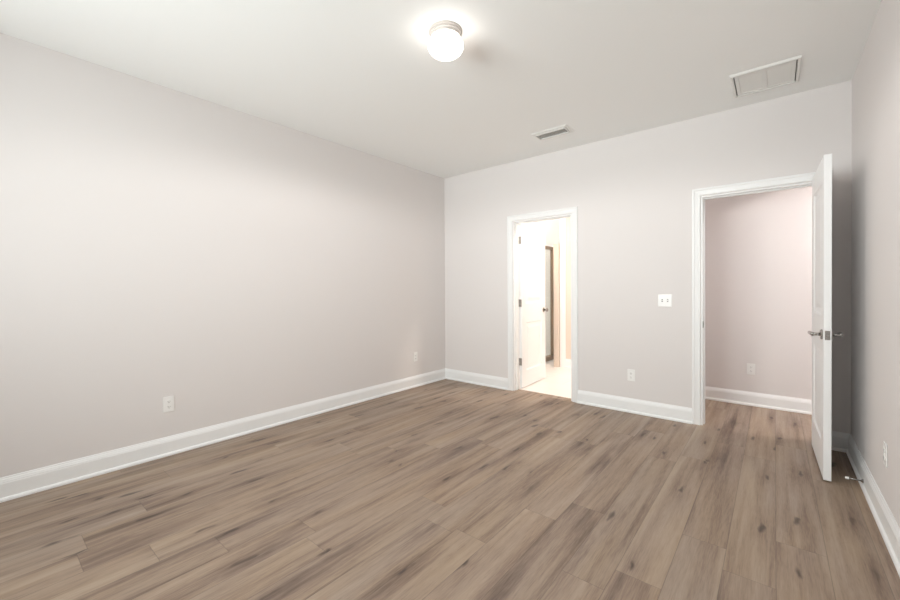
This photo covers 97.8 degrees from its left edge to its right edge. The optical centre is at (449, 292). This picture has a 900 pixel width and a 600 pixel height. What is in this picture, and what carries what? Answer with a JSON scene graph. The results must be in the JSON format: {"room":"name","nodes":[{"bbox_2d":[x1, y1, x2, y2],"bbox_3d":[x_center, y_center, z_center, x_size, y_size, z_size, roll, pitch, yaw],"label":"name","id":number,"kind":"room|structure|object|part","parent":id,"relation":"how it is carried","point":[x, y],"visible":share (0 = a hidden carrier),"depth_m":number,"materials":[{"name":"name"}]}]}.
{"room":"empty bedroom","nodes":[
{"label":"empty bedroom","id":0,"kind":"room"},
{"bbox_2d":[0,33,444,477],"bbox_3d":[-1.925,-0.161,3.263,0.115,2.751,5.681,0,1,40],"label":"wall","id":1,"kind":"structure","parent":0,"point":[157,242],"depth_m":3.01,"materials":[{"name":"white paint"}]},
{"bbox_2d":[163,396,173,412],"bbox_3d":[-2.108,0.838,2.946,0.009,0.115,0.070,0,1,40],"label":"wall outlet","id":2,"kind":"object","parent":1,"relation":"attached to","point":[168,402],"visible":1,"depth_m":2.94,"materials":[{"name":"white plastic"}]},
{"bbox_2d":[0,368,445,502],"bbox_3d":[-1.862,1.145,3.228,0.028,0.138,5.681,0,1,40],"label":"baseboard","id":3,"kind":"structure","parent":1,"relation":"attached to","point":[18,485],"depth_m":2.99,"materials":[{"name":"white paint"}]},
{"bbox_2d":[414,352,417,361],"bbox_3d":[-0.434,0.816,4.970,0.009,0.115,0.070,0,1,40],"label":"wall outlet","id":4,"kind":"object","parent":1,"relation":"attached to","point":[415,353],"visible":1,"depth_m":4.97,"materials":[{"name":"white plastic"}]},
{"bbox_2d":[0,0,880,177],"bbox_3d":[-0.370,-1.585,1.959,4.170,0.100,5.911,0,1,40],"label":"ceiling","id":5,"kind":"structure","parent":0,"point":[361,75],"depth_m":2.58,"materials":[{"name":"white paint"}]},
{"bbox_2d":[428,20,462,60],"bbox_3d":[-0.025,-1.465,2.322,0.210,0.150,0.210,0,1,40],"label":"ceiling light","id":6,"kind":"object","parent":5,"relation":"attached to","point":[445,43],"visible":1,"depth_m":2.25,"materials":[{"name":"white glass"}]},
{"bbox_2d":[531,124,573,139],"bbox_3d":[0.997,-1.549,3.829,0.360,0.020,0.200,0,1,40],"label":"ceiling vent","id":7,"kind":"object","parent":5,"relation":"in","point":[563,129],"visible":1,"depth_m":3.81,"materials":[{"name":"white metal"}]},
{"bbox_3d":[0.959,-1.548,3.783,0.300,0.014,0.019,0,1,40],"label":"blade","id":8,"kind":"part","parent":7,"relation":"part of","materials":[{"name":"white metal"}]},
{"bbox_3d":[1.041,-1.550,3.882,0.292,0.013,0.005,0,1,40],"label":"plate","id":9,"kind":"part","parent":7,"relation":"part of","materials":[{"name":"white metal"}]},
{"bbox_2d":[729,55,801,97],"bbox_3d":[2.286,-1.550,2.854,0.390,0.016,0.410,0,1,40],"label":"ceiling vent","id":10,"kind":"object","parent":5,"relation":"in","point":[787,71],"visible":1,"depth_m":2.83,"materials":[{"name":"white metal"}]},
{"bbox_3d":[2.224,-1.553,2.905,0.133,0.006,0.302,0,1,40],"label":"louvre panel","id":11,"kind":"part","parent":10,"relation":"part of","materials":[{"name":"white metal"}]},
{"bbox_3d":[2.347,-1.553,2.804,0.133,0.006,0.302,0,1,40],"label":"louvre panel","id":12,"kind":"part","parent":10,"relation":"part of","materials":[{"name":"white metal"}]},
{"bbox_2d":[0,359,899,599],"bbox_3d":[0.929,1.229,2.459,6.300,0.050,8.050,0,1,40],"label":"floor","id":13,"kind":"structure","parent":0,"point":[445,489],"depth_m":2.15,"materials":[{"name":"brown wood"}]},
{"bbox_2d":[545,246,553,361],"bbox_3d":[1.467,0.193,6.484,0.090,1.950,1.060,0,1,40],"label":"shower enclosure","id":14,"kind":"object","parent":13,"relation":"on","point":[551,356],"visible":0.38,"depth_m":6.85,"materials":[{"name":"brown metal"}]},
{"bbox_3d":[1.473,1.133,6.492,0.090,0.070,1.060,0,1,40],"label":"rail","id":15,"kind":"part","parent":14,"relation":"part of","materials":[{"name":"brown metal"}]},
{"bbox_3d":[1.789,0.177,6.873,0.050,1.830,0.050,0,1,40],"label":"post","id":16,"kind":"part","parent":14,"relation":"part of","materials":[{"name":"brown metal"}]},
{"bbox_2d":[518,219,559,366],"bbox_3d":[0.875,-0.203,6.320,1.525,2.751,2.369,0,1,40],"label":"wall","id":17,"kind":"structure","parent":0,"point":[551,227],"depth_m":6.90,"materials":[{"name":"white paint"}]},
{"bbox_2d":[560,218,565,367],"bbox_3d":[1.796,-0.007,6.167,0.090,2.350,0.145,0,1,40],"label":"trim","id":18,"kind":"structure","parent":17,"relation":"attached to","point":[562,220],"depth_m":6.11,"materials":[{"name":"white paint"}]},
{"bbox_2d":[565,217,570,358],"bbox_3d":[2.427,-0.207,5.643,1.550,2.751,0.115,0,1,40],"label":"wall","id":19,"kind":"structure","parent":0,"point":[567,220],"depth_m":6.07,"materials":[{"name":"beige paint"}]},
{"bbox_2d":[565,359,570,368],"bbox_3d":[2.389,1.101,5.599,1.550,0.138,0.028,0,1,40],"label":"baseboard","id":20,"kind":"structure","parent":19,"relation":"attached to","point":[568,361],"depth_m":6.06,"materials":[{"name":"white paint"}]},
{"bbox_2d":[444,80,851,433],"bbox_3d":[1.485,-0.189,4.205,4.170,2.751,0.115,0,1,40],"label":"wall","id":21,"kind":"structure","parent":0,"point":[631,193],"depth_m":3.83,"materials":[{"name":"white paint"}]},
{"bbox_2d":[445,368,507,389],"bbox_3d":[0.319,1.117,5.093,1.013,0.138,0.028,0,1,40],"label":"baseboard","id":22,"kind":"structure","parent":21,"relation":"attached to","point":[457,375],"depth_m":5.06,"materials":[{"name":"white paint"}]},
{"bbox_2d":[518,224,547,387],"bbox_3d":[1.093,0.163,5.077,0.113,2.012,0.716,0,1,37],"label":"door","id":23,"kind":"structure","parent":21,"relation":"in","point":[531,240],"depth_m":5.05,"materials":[{"name":"white paint"}]},
{"bbox_2d":[507,207,577,402],"bbox_3d":[1.079,0.133,4.545,0.868,2.105,0.152,0,1,40],"label":"door frame","id":24,"kind":"structure","parent":21,"relation":"attached to","point":[512,274],"depth_m":4.71,"materials":[{"name":"white paint"}]},
{"bbox_2d":[627,369,634,380],"bbox_3d":[1.791,0.819,3.885,0.070,0.115,0.009,0,1,40],"label":"wall outlet","id":25,"kind":"object","parent":21,"relation":"attached to","point":[630,373],"visible":1,"depth_m":3.88,"materials":[{"name":"white plastic"}]},
{"bbox_2d":[577,390,691,423],"bbox_3d":[1.778,1.118,3.887,1.061,0.138,0.028,0,1,40],"label":"baseboard","id":26,"kind":"structure","parent":21,"relation":"attached to","point":[636,406],"depth_m":3.84,"materials":[{"name":"white paint"}]},
{"bbox_2d":[658,294,671,306],"bbox_3d":[2.015,0.076,3.685,0.116,0.116,0.016,0,1,40],"label":"light switch","id":27,"kind":"object","parent":21,"relation":"attached to","point":[664,300],"visible":1,"depth_m":3.69,"materials":[{"name":"white plastic"}]},
{"bbox_2d":[692,172,831,442],"bbox_3d":[2.576,0.132,3.307,0.907,2.111,0.152,0,1,40],"label":"door frame","id":28,"kind":"structure","parent":21,"relation":"attached to","point":[696,193],"depth_m":3.51,"materials":[{"name":"white paint"}]},
{"bbox_2d":[808,154,842,480],"bbox_3d":[2.590,0.157,2.744,0.168,2.050,0.736,0,1,38],"label":"door","id":29,"kind":"structure","parent":21,"relation":"in","point":[822,334],"depth_m":2.52,"materials":[{"name":"white paint"}]},
{"bbox_3d":[2.392,0.268,2.588,0.051,0.028,0.133,0,1,30],"label":"lever","id":30,"kind":"part","parent":29,"relation":"part of","materials":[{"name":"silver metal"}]},
{"bbox_3d":[2.369,0.271,2.465,0.025,0.058,0.002,0,1,38],"label":"latch plate","id":31,"kind":"part","parent":29,"relation":"part of","materials":[{"name":"silver metal"}]},
{"bbox_3d":[2.483,0.269,2.516,0.133,0.028,0.051,-1,1,-43],"label":"lever","id":32,"kind":"part","parent":29,"relation":"part of","materials":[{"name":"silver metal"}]},
{"bbox_2d":[831,431,849,452],"bbox_3d":[2.923,1.119,2.940,0.110,0.138,0.028,0,1,40],"label":"baseboard","id":33,"kind":"structure","parent":21,"relation":"attached to","point":[839,439],"depth_m":2.94,"materials":[{"name":"white paint"}]},
{"bbox_2d":[705,186,811,399],"bbox_3d":[3.875,-0.352,3.549,3.150,3.060,0.115,0,1,40],"label":"wall","id":34,"kind":"structure","parent":0,"point":[758,246],"depth_m":4.04,"materials":[{"name":"white paint"}]},
{"bbox_2d":[747,363,754,374],"bbox_3d":[3.137,0.800,4.094,0.070,0.115,0.009,0,1,40],"label":"wall outlet","id":35,"kind":"object","parent":34,"relation":"attached to","point":[750,367],"visible":1,"depth_m":4.09,"materials":[{"name":"white plastic"}]},
{"bbox_2d":[705,386,811,414],"bbox_3d":[3.838,1.109,3.506,3.150,0.138,0.028,0,1,40],"label":"baseboard","id":36,"kind":"structure","parent":34,"relation":"attached to","point":[799,405],"depth_m":4.04,"materials":[{"name":"white paint"}]},
{"bbox_2d":[851,0,899,527],"bbox_3d":[1.201,-0.158,0.679,0.115,2.751,5.681,0,1,40],"label":"wall","id":37,"kind":"structure","parent":0,"point":[875,182],"depth_m":2.14,"materials":[{"name":"white paint"}]},
{"bbox_2d":[846,434,899,576],"bbox_3d":[1.154,1.148,0.736,0.028,0.138,5.681,0,1,40],"label":"baseboard","id":38,"kind":"structure","parent":37,"relation":"attached to","point":[889,529],"depth_m":2.08,"materials":[{"name":"white paint"}]},
{"bbox_2d":[845,476,863,482],"bbox_3d":[2.506,1.159,2.436,0.080,0.025,0.025,0,1,40],"label":"door stop","id":39,"kind":"object","parent":38,"relation":"attached to","point":[846,477],"visible":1,"depth_m":2.44,"materials":[{"name":"grey metal"}]},
{"bbox_2d":[883,441,886,467],"bbox_3d":[2.210,0.822,1.998,0.009,0.115,0.070,0,1,40],"label":"wall outlet","id":40,"kind":"object","parent":37,"relation":"attached to","point":[884,443],"visible":1,"depth_m":1.99,"materials":[{"name":"white plastic"}]}
]}

